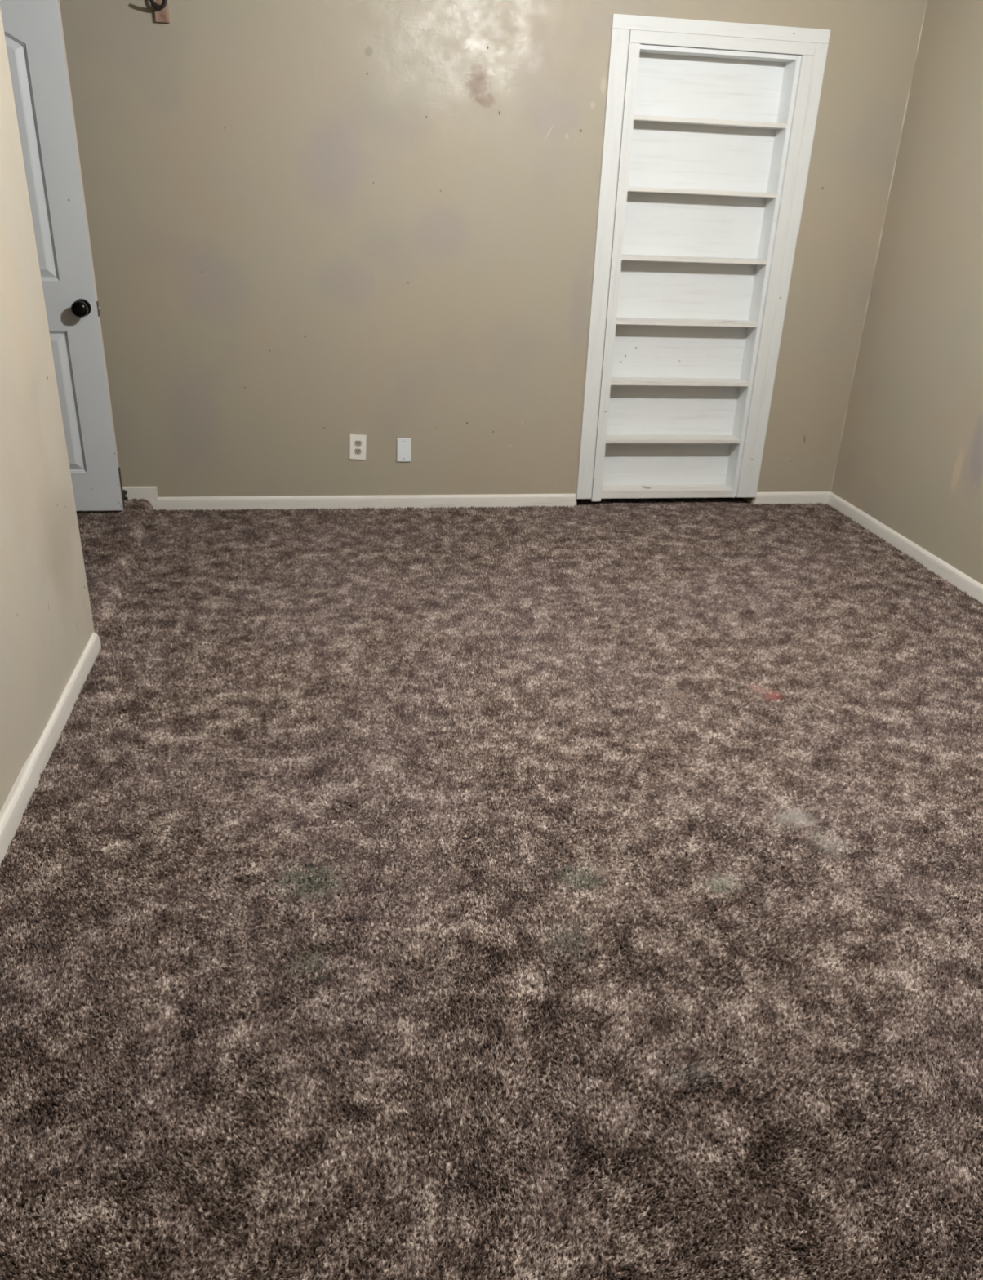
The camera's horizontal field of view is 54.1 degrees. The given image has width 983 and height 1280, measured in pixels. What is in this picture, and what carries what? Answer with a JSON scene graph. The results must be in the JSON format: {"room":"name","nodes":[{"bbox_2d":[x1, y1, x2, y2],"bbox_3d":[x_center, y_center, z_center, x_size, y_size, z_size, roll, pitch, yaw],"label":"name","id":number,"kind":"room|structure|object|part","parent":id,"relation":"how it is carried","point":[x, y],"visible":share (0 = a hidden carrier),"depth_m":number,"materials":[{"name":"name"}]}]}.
{"room":"empty bedroom","nodes":[
{"label":"empty bedroom","id":0,"kind":"room"},
{"bbox_2d":[0,7,94,811],"bbox_3d":[-1.015,-0.203,0.886,0.121,2.490,4.094,-2,26,-9],"label":"wall","id":1,"kind":"structure","parent":0,"point":[46,626],"depth_m":2.56,"materials":[{"name":"paint"}]},
{"bbox_2d":[0,632,101,866],"bbox_3d":[-0.997,0.865,1.405,0.015,0.083,4.098,-2,26,-9],"label":"baseboard","id":2,"kind":"structure","parent":1,"relation":"attached to","point":[11,812],"depth_m":2.57,"materials":[{"name":"white paint"}]},
{"bbox_2d":[0,497,982,1279],"bbox_3d":[0.071,0.489,2.337,4.377,0.052,5.740,-2,26,-9],"label":"floor","id":3,"kind":"structure","parent":0,"point":[739,500],"depth_m":1.72,"materials":[{"name":"brown carpet"}]},
{"bbox_2d":[0,0,124,511],"bbox_3d":[-1.994,-1.483,3.825,0.785,2.030,0.116,-2,26,-9],"label":"door","id":4,"kind":"structure","parent":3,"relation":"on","point":[33,32],"depth_m":3.84,"materials":[{"name":"paint"}]},
{"bbox_3d":[-1.834,-1.863,3.693,0.207,0.907,0.013,-2,26,-9],"label":"panel","id":5,"kind":"part","parent":4,"relation":"part of","materials":[{"name":"paint"}]},
{"bbox_3d":[-1.872,-1.006,4.098,0.207,0.602,0.013,-2,26,-9],"label":"panel","id":6,"kind":"part","parent":4,"relation":"part of","materials":[{"name":"paint"}]},
{"bbox_3d":[-1.674,-1.349,3.917,0.065,0.065,0.066,-2,26,-9],"label":"knob","id":7,"kind":"part","parent":4,"relation":"part of","materials":[{"name":"black metal"}]},
{"bbox_3d":[-1.627,-1.370,3.979,0.001,0.060,0.025,-2,26,-9],"label":"latch plate","id":8,"kind":"part","parent":4,"relation":"part of","materials":[{"name":"black metal"}]},
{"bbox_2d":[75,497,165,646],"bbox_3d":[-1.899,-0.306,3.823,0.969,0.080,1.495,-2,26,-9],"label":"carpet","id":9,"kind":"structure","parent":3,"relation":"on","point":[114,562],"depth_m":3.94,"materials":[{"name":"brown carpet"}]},
{"bbox_2d":[0,501,982,1279],"bbox_3d":[0.541,0.473,2.458,3.396,0.024,5.447,-2,26,-9],"label":"carpet","id":10,"kind":"structure","parent":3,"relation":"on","point":[645,559],"depth_m":2.14,"materials":[{"name":"brown carpet"}]},
{"bbox_2d":[59,0,927,506],"bbox_3d":[-0.323,-1.789,4.306,4.617,2.490,0.121,-2,26,-9],"label":"wall","id":11,"kind":"structure","parent":0,"point":[313,224],"depth_m":4.23,"materials":[{"name":"paint"}]},
{"bbox_2d":[148,0,169,22],"bbox_3d":[-1.280,-2.481,3.668,0.067,0.200,0.122,-2,26,-9],"label":"wall hook","id":12,"kind":"object","parent":11,"relation":"attached to","point":[161,6],"visible":1,"depth_m":3.73,"materials":[{"name":"brown wood"}]},
{"bbox_3d":[-1.289,-2.436,3.676,0.022,0.040,0.104,4,25,2],"label":"hook arm","id":13,"kind":"part","parent":12,"relation":"part of","materials":[{"name":"black metal"}]},
{"bbox_2d":[349,434,366,459],"bbox_3d":[-0.638,-0.921,4.594,0.082,0.120,0.011,-2,26,-9],"label":"wall outlet","id":14,"kind":"object","parent":11,"relation":"attached to","point":[357,442],"visible":1,"depth_m":4.59,"materials":[{"name":"beige plastic"}]},
{"bbox_2d":[354,440,361,446],"bbox_3d":[-0.636,-0.938,4.583,0.034,0.028,0.002,-2,26,-9],"label":"receptacle","id":15,"kind":"object","parent":14,"relation":"attached to","point":[357,442],"depth_m":4.58,"materials":[{"name":"white plastic"}]},
{"bbox_2d":[354,448,361,453],"bbox_3d":[-0.639,-0.902,4.599,0.034,0.028,0.002,-2,26,-9],"label":"receptacle","id":16,"kind":"object","parent":14,"relation":"attached to","point":[357,451],"depth_m":4.60,"materials":[{"name":"white plastic"}]},
{"bbox_2d":[396,438,410,461],"bbox_3d":[-0.421,-0.916,4.636,0.065,0.112,0.010,-2,26,-9],"label":"blank wall plate","id":17,"kind":"object","parent":11,"relation":"attached to","point":[403,449],"visible":1,"depth_m":4.63,"materials":[{"name":"white plastic"}]},
{"bbox_2d":[122,486,831,511],"bbox_3d":[-0.360,-0.706,4.745,4.376,0.120,0.014,-2,26,-9],"label":"baseboard","id":18,"kind":"structure","parent":11,"relation":"attached to","point":[148,493],"depth_m":4.72,"materials":[{"name":"white paint"}]},
{"bbox_2d":[122,489,128,500],"bbox_3d":[-1.714,-0.667,4.482,0.026,0.050,0.062,-2,26,-9],"label":"door stop","id":19,"kind":"object","parent":18,"relation":"attached to","point":[125,492],"visible":0.59,"depth_m":4.50,"materials":[{"name":"black metal"}]},
{"bbox_2d":[600,44,800,498],"bbox_3d":[0.941,-1.653,4.587,0.740,1.984,0.121,-2,26,-9],"label":"bookcase","id":20,"kind":"object","parent":11,"relation":"attached to","point":[711,129],"visible":0.94,"depth_m":4.57,"materials":[{"name":"white paint"}]},
{"bbox_3d":[0.906,-1.022,4.883,0.706,0.018,0.111,-2,26,-9],"label":"shelf","id":21,"kind":"part","parent":20,"relation":"part of","materials":[{"name":"white paint"}]},
{"bbox_3d":[0.916,-1.279,4.761,0.706,0.018,0.112,-2,26,-9],"label":"shelf","id":22,"kind":"part","parent":20,"relation":"part of","materials":[{"name":"white paint"}]},
{"bbox_3d":[0.926,-1.534,4.641,0.706,0.018,0.110,-2,26,-9],"label":"shelf","id":23,"kind":"part","parent":20,"relation":"part of","materials":[{"name":"white paint"}]},
{"bbox_3d":[0.936,-1.789,4.519,0.706,0.018,0.112,-2,26,-9],"label":"shelf","id":24,"kind":"part","parent":20,"relation":"part of","materials":[{"name":"white paint"}]},
{"bbox_3d":[0.946,-2.048,4.396,0.706,0.018,0.112,-2,26,-9],"label":"shelf","id":25,"kind":"part","parent":20,"relation":"part of","materials":[{"name":"white paint"}]},
{"bbox_3d":[0.956,-2.303,4.275,0.706,0.018,0.112,-2,26,-9],"label":"shelf","id":26,"kind":"part","parent":20,"relation":"part of","materials":[{"name":"white paint"}]},
{"bbox_3d":[1.285,-1.662,4.641,0.022,1.980,0.115,-2,26,-9],"label":"panel","id":27,"kind":"part","parent":20,"relation":"part of","materials":[{"name":"white paint"}]},
{"bbox_2d":[575,13,830,501],"bbox_3d":[0.934,-1.686,4.553,0.974,2.093,0.110,-2,26,-9],"label":"door frame","id":28,"kind":"structure","parent":11,"relation":"attached to","point":[628,32],"depth_m":4.35,"materials":[{"name":"white paint"}]},
{"bbox_2d":[830,0,982,584],"bbox_3d":[2.345,-0.638,2.122,0.126,2.490,5.600,-2,26,-9],"label":"wall","id":29,"kind":"structure","parent":0,"point":[909,458],"depth_m":4.19,"materials":[{"name":"paint"}]},
{"bbox_2d":[827,492,982,604],"bbox_3d":[2.236,0.445,2.615,0.013,0.068,5.586,-2,26,-9],"label":"baseboard","id":30,"kind":"structure","parent":29,"relation":"attached to","point":[963,582],"depth_m":4.38,"materials":[{"name":"white paint"}]}
]}

